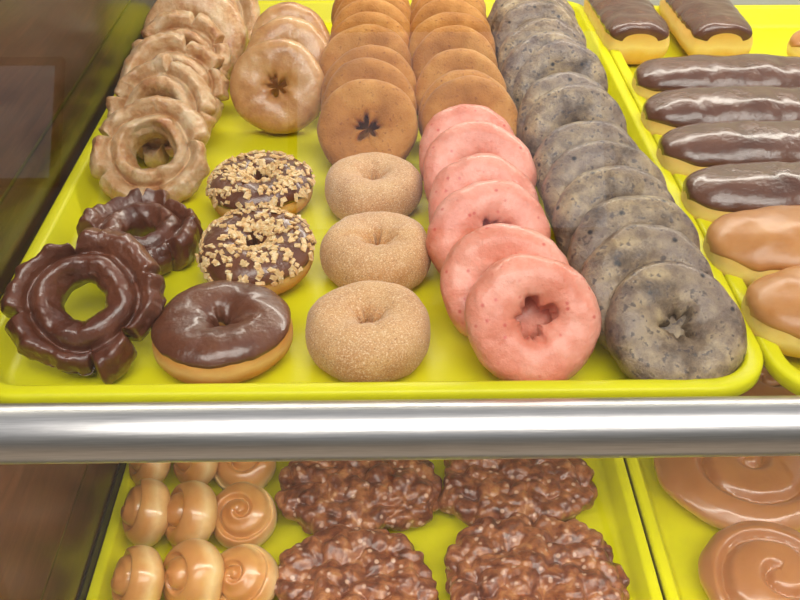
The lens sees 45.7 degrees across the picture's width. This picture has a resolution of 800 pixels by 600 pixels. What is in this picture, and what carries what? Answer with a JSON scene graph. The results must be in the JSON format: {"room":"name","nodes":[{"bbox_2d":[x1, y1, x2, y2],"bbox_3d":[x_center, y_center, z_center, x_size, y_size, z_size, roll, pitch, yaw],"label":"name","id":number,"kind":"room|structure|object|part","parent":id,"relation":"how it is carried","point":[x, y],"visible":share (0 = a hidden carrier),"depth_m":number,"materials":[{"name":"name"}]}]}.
{"room":"food shop","nodes":[
{"label":"food shop","id":0,"kind":"room"},
{"bbox_3d":[0.009,1.404,0.217,10.000,0.030,7.300,0,36,-1],"label":"floor","id":1,"kind":"structure","parent":0,"visible":0},
{"bbox_2d":[0,0,799,599],"bbox_3d":[0.282,-0.081,0.830,1.135,1.650,0.830,0,36,-1],"label":"display case","id":2,"kind":"object","parent":1,"relation":"on","point":[63,465],"visible":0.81,"depth_m":0.51,"materials":[{"name":"metal"}]},
{"bbox_3d":[-0.272,-0.087,0.840,0.028,1.650,0.790,0,36,-1],"label":"panel","id":3,"kind":"part","parent":2,"relation":"part of","materials":[{"name":"brown wood"}]},
{"bbox_3d":[-0.257,0.107,0.951,0.002,0.032,0.760,0,36,-1],"label":"trim","id":4,"kind":"part","parent":2,"relation":"part of","materials":[{"name":"black rubber"}]},
{"bbox_2d":[86,458,662,599],"bbox_3d":[-0.024,0.104,0.965,0.463,0.022,0.640,0,36,-1],"label":"tray","id":5,"kind":"object","parent":2,"relation":"on","point":[614,513],"visible":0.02,"depth_m":0.83,"materials":[{"name":"yellow plastic"}]},
{"bbox_2d":[111,545,164,599],"bbox_3d":[-0.210,0.227,0.761,0.044,0.055,0.057,-14,38,-18],"label":"roll","id":6,"kind":"object","parent":5,"relation":"on","point":[139,574],"visible":1,"depth_m":0.74,"materials":[{"name":"brown food"}]},
{"bbox_2d":[120,478,170,546],"bbox_3d":[-0.219,0.183,0.820,0.044,0.057,0.060,-9,37,-13],"label":"roll","id":7,"kind":"object","parent":5,"relation":"on","point":[143,513],"visible":0.98,"depth_m":0.80,"materials":[{"name":"brown food"}]},
{"bbox_2d":[129,463,170,483],"bbox_3d":[-0.229,0.145,0.872,0.042,0.052,0.057,-8,37,-11],"label":"roll","id":8,"kind":"object","parent":5,"relation":"on","point":[138,471],"visible":0.18,"depth_m":0.85,"materials":[{"name":"brown food"}]},
{"bbox_2d":[165,480,217,546],"bbox_3d":[-0.180,0.186,0.817,0.048,0.057,0.058,-11,37,-14],"label":"roll","id":9,"kind":"object","parent":5,"relation":"on","point":[192,509],"visible":0.91,"depth_m":0.80,"materials":[{"name":"brown food"}]},
{"bbox_2d":[163,538,224,599],"bbox_3d":[-0.166,0.224,0.765,0.049,0.057,0.061,-25,43,-30],"label":"roll","id":10,"kind":"object","parent":5,"relation":"on","point":[194,568],"visible":0.99,"depth_m":0.75,"materials":[{"name":"brown food"}]},
{"bbox_2d":[173,462,218,483],"bbox_3d":[-0.187,0.145,0.873,0.043,0.051,0.055,-10,37,-13],"label":"roll","id":11,"kind":"object","parent":5,"relation":"on","point":[204,472],"visible":0.35,"depth_m":0.85,"materials":[{"name":"brown food"}]},
{"bbox_2d":[213,481,276,548],"bbox_3d":[-0.136,0.188,0.827,0.057,0.044,0.059,-14,38,-19],"label":"roll","id":12,"kind":"object","parent":5,"relation":"on","point":[247,513],"visible":0.93,"depth_m":0.81,"materials":[{"name":"brown food"}]},
{"bbox_2d":[214,461,275,489],"bbox_3d":[-0.145,0.152,0.880,0.060,0.043,0.057,24,43,30],"label":"roll","id":13,"kind":"object","parent":5,"relation":"on","point":[260,474],"visible":0.34,"depth_m":0.86,"materials":[{"name":"brown food"}]},
{"bbox_2d":[220,543,278,599],"bbox_3d":[-0.127,0.228,0.770,0.059,0.047,0.057,6,36,8],"label":"roll","id":14,"kind":"object","parent":5,"relation":"on","point":[251,572],"visible":0.91,"depth_m":0.76,"materials":[{"name":"brown food"}]},
{"bbox_2d":[274,524,438,599],"bbox_3d":[-0.038,0.232,0.768,0.137,0.042,0.120,0,36,-1],"label":"fritter","id":15,"kind":"object","parent":5,"relation":"on","point":[339,561],"visible":0.99,"depth_m":0.77,"materials":[{"name":"brown food"}]},
{"bbox_2d":[274,460,442,533],"bbox_3d":[-0.036,0.167,0.856,0.149,0.043,0.120,0,36,-1],"label":"fritter","id":16,"kind":"object","parent":5,"relation":"on","point":[397,495],"visible":0.8,"depth_m":0.83,"materials":[{"name":"brown food"}]},
{"bbox_2d":[438,458,597,525],"bbox_3d":[0.105,0.165,0.861,0.147,0.041,0.112,0,36,-1],"label":"fritter","id":17,"kind":"object","parent":5,"relation":"on","point":[560,489],"visible":0.74,"depth_m":0.84,"materials":[{"name":"brown food"}]},
{"bbox_2d":[444,512,629,599],"bbox_3d":[0.110,0.225,0.775,0.149,0.043,0.136,16,39,21],"label":"fritter","id":18,"kind":"object","parent":5,"relation":"on","point":[515,557],"visible":1,"depth_m":0.77,"materials":[{"name":"brown food"}]},
{"bbox_2d":[0,0,763,402],"bbox_3d":[-0.023,-0.132,0.792,0.461,0.022,0.652,0,36,-1],"label":"tray","id":19,"kind":"object","parent":2,"relation":"on","point":[450,368],"visible":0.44,"depth_m":0.58,"materials":[{"name":"yellow plastic"}]},
{"bbox_2d":[0,227,165,383],"bbox_3d":[-0.187,0.001,0.567,0.092,0.070,0.082,7,37,10],"label":"doughnut","id":20,"kind":"object","parent":19,"relation":"on","point":[41,330],"visible":1,"depth_m":0.55,"materials":[{"name":"brown food"}]},
{"bbox_2d":[76,188,202,274],"bbox_3d":[-0.181,-0.045,0.662,0.085,0.035,0.088,-6,36,-9],"label":"doughnut","id":21,"kind":"object","parent":19,"relation":"on","point":[171,232],"visible":0.76,"depth_m":0.66,"materials":[{"name":"brown food"}]},
{"bbox_2d":[89,95,209,202],"bbox_3d":[-0.192,-0.114,0.732,0.092,0.071,0.079,-2,36,-2],"label":"glazed old fashioned","id":22,"kind":"object","parent":19,"relation":"on","point":[113,161],"visible":0.94,"depth_m":0.72,"materials":[{"name":"beige food"}]},
{"bbox_2d":[106,53,216,167],"bbox_3d":[-0.196,-0.156,0.781,0.085,0.080,0.073,-14,38,-19],"label":"glazed old fashioned","id":23,"kind":"object","parent":19,"relation":"on","point":[162,76],"visible":0.48,"depth_m":0.77,"materials":[{"name":"beige food"}]},
{"bbox_2d":[119,31,228,127],"bbox_3d":[-0.194,-0.181,0.813,0.093,0.083,0.071,-2,36,-2],"label":"glazed old fashioned","id":24,"kind":"object","parent":19,"relation":"on","point":[207,63],"visible":0.29,"depth_m":0.81,"materials":[{"name":"beige food"}]},
{"bbox_2d":[130,10,232,78],"bbox_3d":[-0.197,-0.214,0.857,0.090,0.081,0.066,-1,36,-1],"label":"glazed old fashioned","id":25,"kind":"object","parent":19,"relation":"on","point":[201,29],"visible":0.27,"depth_m":0.85,"materials":[{"name":"brown food"}]},
{"bbox_2d":[144,0,247,79],"bbox_3d":[-0.193,-0.248,0.899,0.098,0.088,0.066,-5,36,-7],"label":"glazed old fashioned","id":26,"kind":"object","parent":19,"relation":"on","point":[225,15],"visible":0.22,"depth_m":0.89,"materials":[{"name":"brown food"}]},
{"bbox_2d":[151,280,292,383],"bbox_3d":[-0.107,0.019,0.572,0.084,0.031,0.081,-27,44,-32],"label":"doughnut","id":27,"kind":"object","parent":19,"relation":"on","point":[219,331],"visible":1,"depth_m":0.55,"materials":[{"name":"brown food"}]},
{"bbox_2d":[230,0,259,42],"bbox_3d":[-0.185,-0.283,0.949,0.093,0.084,0.067,-8,37,-11],"label":"glazed old fashioned","id":28,"kind":"object","parent":19,"relation":"on","point":[249,10],"visible":0.07,"depth_m":0.94,"materials":[{"name":"brown food"}]},
{"bbox_2d":[195,204,316,294],"bbox_3d":[-0.095,-0.032,0.635,0.079,0.037,0.084,2,36,3],"label":"doughnut","id":29,"kind":"object","parent":19,"relation":"on","point":[271,247],"visible":0.98,"depth_m":0.62,"materials":[{"name":"brown food"}]},
{"bbox_2d":[205,150,315,215],"bbox_3d":[-0.105,-0.086,0.714,0.084,0.033,0.082,-27,44,-32],"label":"doughnut","id":30,"kind":"object","parent":19,"relation":"on","point":[255,177],"visible":0.94,"depth_m":0.69,"materials":[{"name":"brown food"}]},
{"bbox_2d":[230,38,324,133],"bbox_3d":[-0.104,-0.182,0.812,0.082,0.076,0.054,4,36,5],"label":"doughnut","id":31,"kind":"object","parent":19,"relation":"on","point":[290,61],"visible":0.98,"depth_m":0.80,"materials":[{"name":"beige food"}]},
{"bbox_2d":[245,15,327,96],"bbox_3d":[-0.103,-0.219,0.865,0.079,0.071,0.053,-6,36,-8],"label":"doughnut","id":32,"kind":"object","parent":19,"relation":"on","point":[300,30],"visible":0.17,"depth_m":0.85,"materials":[{"name":"brown food"}]},
{"bbox_2d":[250,2,329,42],"bbox_3d":[-0.103,-0.241,0.897,0.077,0.071,0.056,-5,36,-6],"label":"doughnut","id":33,"kind":"object","parent":19,"relation":"on","point":[294,9],"visible":0.2,"depth_m":0.89,"materials":[{"name":"brown food"}]},
{"bbox_2d":[320,24,411,75],"bbox_3d":[-0.030,-0.203,0.843,0.082,0.073,0.051,4,36,5],"label":"doughnut","id":34,"kind":"object","parent":19,"relation":"on","point":[346,40],"visible":0.23,"depth_m":0.83,"materials":[{"name":"brown food"}]},
{"bbox_2d":[305,280,429,381],"bbox_3d":[-0.019,0.019,0.570,0.077,0.036,0.078,0,36,-1],"label":"doughnut","id":35,"kind":"object","parent":19,"relation":"on","point":[368,330],"visible":0.99,"depth_m":0.55,"materials":[{"name":"beige food"}]},
{"bbox_2d":[317,79,417,164],"bbox_3d":[-0.026,-0.135,0.752,0.080,0.071,0.053,-5,36,-7],"label":"doughnut","id":36,"kind":"object","parent":19,"relation":"on","point":[385,104],"visible":0.86,"depth_m":0.74,"materials":[{"name":"orange food"}]},
{"bbox_2d":[321,57,416,140],"bbox_3d":[-0.025,-0.157,0.778,0.079,0.075,0.053,-5,36,-6],"label":"doughnut","id":37,"kind":"object","parent":19,"relation":"on","point":[364,67],"visible":0.23,"depth_m":0.77,"materials":[{"name":"brown food"}]},
{"bbox_2d":[321,44,416,117],"bbox_3d":[-0.026,-0.173,0.801,0.081,0.074,0.052,-5,36,-7],"label":"doughnut","id":38,"kind":"object","parent":19,"relation":"on","point":[383,53],"visible":0.16,"depth_m":0.79,"materials":[{"name":"brown food"}]},
{"bbox_2d":[329,11,409,48],"bbox_3d":[-0.028,-0.226,0.877,0.077,0.072,0.049,-7,37,-9],"label":"doughnut","id":39,"kind":"object","parent":19,"relation":"on","point":[367,17],"visible":0.21,"depth_m":0.86,"materials":[{"name":"brown food"}]},
{"bbox_2d":[330,0,409,38],"bbox_3d":[-0.027,-0.245,0.900,0.078,0.073,0.050,3,36,4],"label":"doughnut","id":40,"kind":"object","parent":19,"relation":"on","point":[381,6],"visible":0.2,"depth_m":0.89,"materials":[{"name":"brown food"}]},
{"bbox_2d":[331,0,411,24],"bbox_3d":[-0.028,-0.280,0.949,0.081,0.074,0.051,6,36,8],"label":"doughnut","id":41,"kind":"object","parent":19,"relation":"on","point":[336,3],"visible":0.06,"depth_m":0.94,"materials":[{"name":"brown food"}]},
{"bbox_2d":[333,0,410,22],"bbox_3d":[-0.027,-0.267,0.931,0.078,0.071,0.048,-4,36,-6],"label":"doughnut","id":42,"kind":"object","parent":19,"relation":"on","point":[399,4],"visible":0.06,"depth_m":0.92,"materials":[{"name":"brown food"}]},
{"bbox_2d":[325,152,422,218],"bbox_3d":[-0.020,-0.084,0.711,0.074,0.035,0.076,-13,38,-17],"label":"doughnut","id":43,"kind":"object","parent":19,"relation":"on","point":[372,181],"visible":0.85,"depth_m":0.69,"materials":[{"name":"beige food"}]},
{"bbox_2d":[320,211,430,289],"bbox_3d":[-0.016,-0.032,0.639,0.075,0.036,0.077,5,36,7],"label":"doughnut","id":44,"kind":"object","parent":19,"relation":"on","point":[384,246],"visible":0.93,"depth_m":0.62,"materials":[{"name":"beige food"}]},
{"bbox_2d":[410,0,485,12],"bbox_3d":[0.048,-0.288,0.962,0.077,0.072,0.049,-5,36,-7],"label":"doughnut","id":45,"kind":"object","parent":19,"relation":"on","point":[413,3],"visible":0.02,"depth_m":0.95,"materials":[{"name":"brown food"}]},
{"bbox_2d":[410,0,486,24],"bbox_3d":[0.048,-0.268,0.932,0.079,0.072,0.048,-4,36,-5],"label":"doughnut","id":46,"kind":"object","parent":19,"relation":"on","point":[475,3],"visible":0.06,"depth_m":0.92,"materials":[{"name":"brown food"}]},
{"bbox_2d":[410,0,490,37],"bbox_3d":[0.047,-0.244,0.899,0.078,0.076,0.050,6,36,8],"label":"doughnut","id":47,"kind":"object","parent":19,"relation":"on","point":[431,8],"visible":0.11,"depth_m":0.89,"materials":[{"name":"brown food"}]},
{"bbox_2d":[409,12,495,58],"bbox_3d":[0.047,-0.224,0.872,0.080,0.072,0.050,2,36,2],"label":"doughnut","id":48,"kind":"object","parent":19,"relation":"on","point":[424,28],"visible":0.2,"depth_m":0.86,"materials":[{"name":"brown food"}]},
{"bbox_2d":[412,25,497,81],"bbox_3d":[0.048,-0.205,0.846,0.079,0.071,0.048,-2,36,-3],"label":"doughnut","id":49,"kind":"object","parent":19,"relation":"on","point":[441,39],"visible":0.26,"depth_m":0.83,"materials":[{"name":"brown food"}]},
{"bbox_2d":[415,48,506,115],"bbox_3d":[0.051,-0.173,0.803,0.080,0.070,0.050,-6,36,-9],"label":"doughnut","id":50,"kind":"object","parent":19,"relation":"on","point":[446,61],"visible":0.24,"depth_m":0.79,"materials":[{"name":"brown food"}]},
{"bbox_2d":[418,69,504,136],"bbox_3d":[0.053,-0.148,0.770,0.077,0.070,0.050,-7,37,-9],"label":"doughnut","id":51,"kind":"object","parent":19,"relation":"on","point":[453,74],"visible":0.22,"depth_m":0.76,"materials":[{"name":"brown food"}]},
{"bbox_2d":[419,104,514,181],"bbox_3d":[0.052,-0.109,0.720,0.077,0.069,0.061,-5,36,-7],"label":"doughnut","id":52,"kind":"object","parent":19,"relation":"on","point":[441,121],"visible":0.16,"depth_m":0.71,"materials":[{"name":"pink food"}]},
{"bbox_2d":[420,75,517,136],"bbox_3d":[0.055,-0.138,0.756,0.078,0.071,0.055,4,36,5],"label":"doughnut","id":53,"kind":"object","parent":19,"relation":"on","point":[469,89],"visible":0.28,"depth_m":0.74,"materials":[{"name":"brown food"}]},
{"bbox_2d":[423,120,536,202],"bbox_3d":[0.058,-0.089,0.691,0.083,0.069,0.066,2,36,3],"label":"doughnut","id":54,"kind":"object","parent":19,"relation":"on","point":[461,140],"visible":0.36,"depth_m":0.68,"materials":[{"name":"pink food"}]},
{"bbox_2d":[428,153,538,225],"bbox_3d":[0.058,-0.062,0.655,0.076,0.066,0.061,-7,37,-10],"label":"doughnut","id":55,"kind":"object","parent":19,"relation":"on","point":[468,170],"visible":0.22,"depth_m":0.64,"materials":[{"name":"pink food"}]},
{"bbox_2d":[425,179,550,273],"bbox_3d":[0.058,-0.040,0.624,0.082,0.067,0.061,-5,36,-6],"label":"doughnut","id":56,"kind":"object","parent":19,"relation":"on","point":[463,211],"visible":0.44,"depth_m":0.61,"materials":[{"name":"pink food"}]},
{"bbox_2d":[440,223,568,339],"bbox_3d":[0.064,-0.008,0.579,0.080,0.068,0.060,4,36,5],"label":"doughnut","id":57,"kind":"object","parent":19,"relation":"on","point":[475,252],"visible":0.35,"depth_m":0.57,"materials":[{"name":"pink food"}]},
{"bbox_2d":[487,0,574,27],"bbox_3d":[0.128,-0.270,0.930,0.088,0.075,0.058,-3,36,-4],"label":"doughnut","id":58,"kind":"object","parent":19,"relation":"on","point":[497,3],"visible":0.03,"depth_m":0.92,"materials":[{"name":"food"}]},
{"bbox_2d":[465,254,601,380],"bbox_3d":[0.077,0.012,0.552,0.079,0.067,0.062,4,36,5],"label":"doughnut","id":59,"kind":"object","parent":19,"relation":"on","point":[562,346],"visible":0.98,"depth_m":0.54,"materials":[{"name":"pink food"}]},
{"bbox_2d":[491,0,577,40],"bbox_3d":[0.128,-0.250,0.904,0.084,0.077,0.059,6,37,9],"label":"doughnut","id":60,"kind":"object","parent":19,"relation":"on","point":[507,5],"visible":0.1,"depth_m":0.89,"materials":[{"name":"grey food"}]},
{"bbox_2d":[495,0,586,63],"bbox_3d":[0.130,-0.236,0.885,0.084,0.076,0.059,9,37,12],"label":"doughnut","id":61,"kind":"object","parent":19,"relation":"on","point":[521,13],"visible":0.19,"depth_m":0.87,"materials":[{"name":"grey food"}]},
{"bbox_2d":[501,30,582,110],"bbox_3d":[0.128,-0.188,0.820,0.083,0.078,0.059,-5,36,-7],"label":"doughnut","id":62,"kind":"object","parent":19,"relation":"on","point":[524,50],"visible":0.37,"depth_m":0.81,"materials":[{"name":"grey food"}]},
{"bbox_2d":[498,17,586,71],"bbox_3d":[0.129,-0.212,0.854,0.083,0.073,0.056,-7,37,-10],"label":"doughnut","id":63,"kind":"object","parent":19,"relation":"on","point":[515,37],"visible":0.14,"depth_m":0.84,"materials":[{"name":"grey food"}]},
{"bbox_2d":[513,39,607,107],"bbox_3d":[0.136,-0.181,0.813,0.082,0.073,0.058,-4,36,-6],"label":"doughnut","id":64,"kind":"object","parent":19,"relation":"on","point":[559,55],"visible":0.36,"depth_m":0.80,"materials":[{"name":"grey food"}]},
{"bbox_2d":[517,71,607,141],"bbox_3d":[0.133,-0.138,0.752,0.082,0.074,0.060,-5,36,-7],"label":"doughnut","id":65,"kind":"object","parent":19,"relation":"on","point":[546,84],"visible":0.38,"depth_m":0.74,"materials":[{"name":"grey food"}]},
{"bbox_2d":[522,83,627,158],"bbox_3d":[0.137,-0.130,0.744,0.082,0.071,0.059,4,36,5],"label":"doughnut","id":66,"kind":"object","parent":19,"relation":"on","point":[565,104],"visible":0.41,"depth_m":0.73,"materials":[{"name":"grey food"}]},
{"bbox_2d":[533,120,638,200],"bbox_3d":[0.137,-0.091,0.693,0.082,0.070,0.060,5,36,6],"label":"doughnut","id":67,"kind":"object","parent":19,"relation":"on","point":[553,146],"visible":0.26,"depth_m":0.68,"materials":[{"name":"grey food"}]},
{"bbox_2d":[541,140,666,229],"bbox_3d":[0.141,-0.070,0.659,0.086,0.073,0.062,4,36,6],"label":"doughnut","id":68,"kind":"object","parent":19,"relation":"on","point":[578,159],"visible":0.24,"depth_m":0.65,"materials":[{"name":"grey food"}]},
{"bbox_2d":[552,165,675,257],"bbox_3d":[0.143,-0.049,0.633,0.084,0.070,0.064,7,37,9],"label":"doughnut","id":69,"kind":"object","parent":19,"relation":"on","point":[589,189],"visible":0.3,"depth_m":0.62,"materials":[{"name":"grey food"}]},
{"bbox_2d":[567,195,699,272],"bbox_3d":[0.148,-0.026,0.603,0.084,0.069,0.063,-3,36,-5],"label":"doughnut","id":70,"kind":"object","parent":19,"relation":"on","point":[604,219],"visible":0.26,"depth_m":0.59,"materials":[{"name":"grey food"}]},
{"bbox_2d":[580,224,713,350],"bbox_3d":[0.148,-0.004,0.571,0.082,0.071,0.066,3,36,5],"label":"doughnut","id":71,"kind":"object","parent":19,"relation":"on","point":[631,247],"visible":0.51,"depth_m":0.56,"materials":[{"name":"grey food"}]},
{"bbox_2d":[605,261,746,379],"bbox_3d":[0.160,0.017,0.553,0.081,0.059,0.071,-6,36,-8],"label":"doughnut","id":72,"kind":"object","parent":19,"relation":"on","point":[714,345],"visible":0.96,"depth_m":0.54,"materials":[{"name":"grey food"}]},
{"bbox_3d":[0.301,0.068,0.517,1.108,0.033,0.033,0,36,-1],"label":"rail","id":73,"kind":"part","parent":2,"relation":"part of","materials":[{"name":"metal"}]},
{"bbox_2d":[623,458,663,599],"bbox_3d":[0.296,0.130,0.959,1.108,0.012,0.790,0,36,-1],"label":"shelf","id":74,"kind":"object","parent":2,"relation":"attached to","point":[623,458],"depth_m":0.84,"materials":[{"name":"metal"}]},
{"bbox_3d":[0.290,-0.316,1.154,1.108,1.650,0.030,0,36,-1],"label":"panel","id":75,"kind":"part","parent":2,"relation":"part of","materials":[{"name":"grey metal"}]},
{"bbox_2d":[609,5,799,395],"bbox_3d":[0.441,-0.127,0.785,0.466,0.022,0.638,0,36,-1],"label":"tray","id":76,"kind":"object","parent":2,"relation":"on","point":[773,26],"visible":0.24,"depth_m":0.95,"materials":[{"name":"yellow plastic"}]},
{"bbox_2d":[584,0,669,64],"bbox_3d":[0.232,-0.287,0.980,0.070,0.047,0.137,0,36,-1],"label":"bar","id":77,"kind":"object","parent":76,"relation":"on","point":[634,28],"visible":0.83,"depth_m":0.93,"materials":[{"name":"brown food"}]},
{"bbox_2d":[659,0,752,55],"bbox_3d":[0.314,-0.288,0.980,0.069,0.047,0.136,-1,36,-1],"label":"bar","id":78,"kind":"object","parent":76,"relation":"on","point":[704,27],"visible":0.91,"depth_m":0.93,"materials":[{"name":"brown food"}]},
{"bbox_2d":[632,54,799,99],"bbox_3d":[0.302,-0.194,0.851,0.185,0.048,0.065,0,36,-1],"label":"bar","id":79,"kind":"object","parent":76,"relation":"on","point":[651,77],"visible":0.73,"depth_m":0.83,"materials":[{"name":"brown food"}]},
{"bbox_2d":[641,85,799,135],"bbox_3d":[0.296,-0.153,0.795,0.185,0.047,0.065,0,36,-1],"label":"bar","id":80,"kind":"object","parent":76,"relation":"on","point":[664,111],"visible":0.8,"depth_m":0.77,"materials":[{"name":"brown food"}]},
{"bbox_2d":[656,120,799,175],"bbox_3d":[0.294,-0.113,0.741,0.185,0.048,0.065,0,36,-1],"label":"bar","id":81,"kind":"object","parent":76,"relation":"on","point":[687,149],"visible":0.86,"depth_m":0.72,"materials":[{"name":"brown food"}]},
{"bbox_2d":[681,161,799,221],"bbox_3d":[0.297,-0.073,0.685,0.186,0.047,0.065,0,36,-1],"label":"bar","id":82,"kind":"object","parent":76,"relation":"on","point":[710,193],"visible":0.82,"depth_m":0.66,"materials":[{"name":"brown food"}]},
{"bbox_2d":[703,205,799,287],"bbox_3d":[0.279,-0.034,0.631,0.150,0.047,0.074,0,36,-1],"label":"bar","id":83,"kind":"object","parent":76,"relation":"on","point":[748,245],"visible":0.91,"depth_m":0.61,"materials":[{"name":"brown food"}]},
{"bbox_2d":[741,265,799,357],"bbox_3d":[0.284,0.006,0.576,0.151,0.046,0.075,0,36,-1],"label":"bar","id":84,"kind":"object","parent":76,"relation":"on","point":[770,306],"visible":0.97,"depth_m":0.56,"materials":[{"name":"brown food"}]},
{"bbox_2d":[787,30,799,56],"bbox_3d":[0.442,-0.248,0.933,0.120,0.039,0.061,0,36,-1],"label":"bar","id":85,"kind":"object","parent":76,"relation":"on","point":[793,46],"visible":0.91,"depth_m":0.93,"materials":[{"name":"brown food"}]},
{"bbox_2d":[624,458,799,599],"bbox_3d":[0.441,0.100,0.970,0.460,0.022,0.640,0,36,-1],"label":"tray","id":86,"kind":"object","parent":2,"relation":"on","point":[676,538],"visible":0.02,"depth_m":0.83,"materials":[{"name":"yellow plastic"}]},
{"bbox_2d":[654,456,799,531],"bbox_3d":[0.314,0.156,0.877,0.155,0.037,0.154,-13,38,-17],"label":"bun","id":87,"kind":"object","parent":86,"relation":"on","point":[722,492],"visible":0.58,"depth_m":0.84,"materials":[{"name":"brown food"}]},
{"bbox_2d":[698,520,799,599],"bbox_3d":[0.306,0.230,0.776,0.121,0.039,0.118,2,36,3],"label":"bun","id":88,"kind":"object","parent":86,"relation":"on","point":[751,559],"visible":1,"depth_m":0.77,"materials":[{"name":"brown food"}]},
{"bbox_2d":[739,364,796,395],"bbox_3d":[0.370,0.090,0.969,0.118,0.037,0.123,18,40,23],"label":"bun","id":89,"kind":"object","parent":86,"relation":"on","point":[766,385],"visible":0.21,"depth_m":0.94,"materials":[{"name":"brown food"}]}
]}

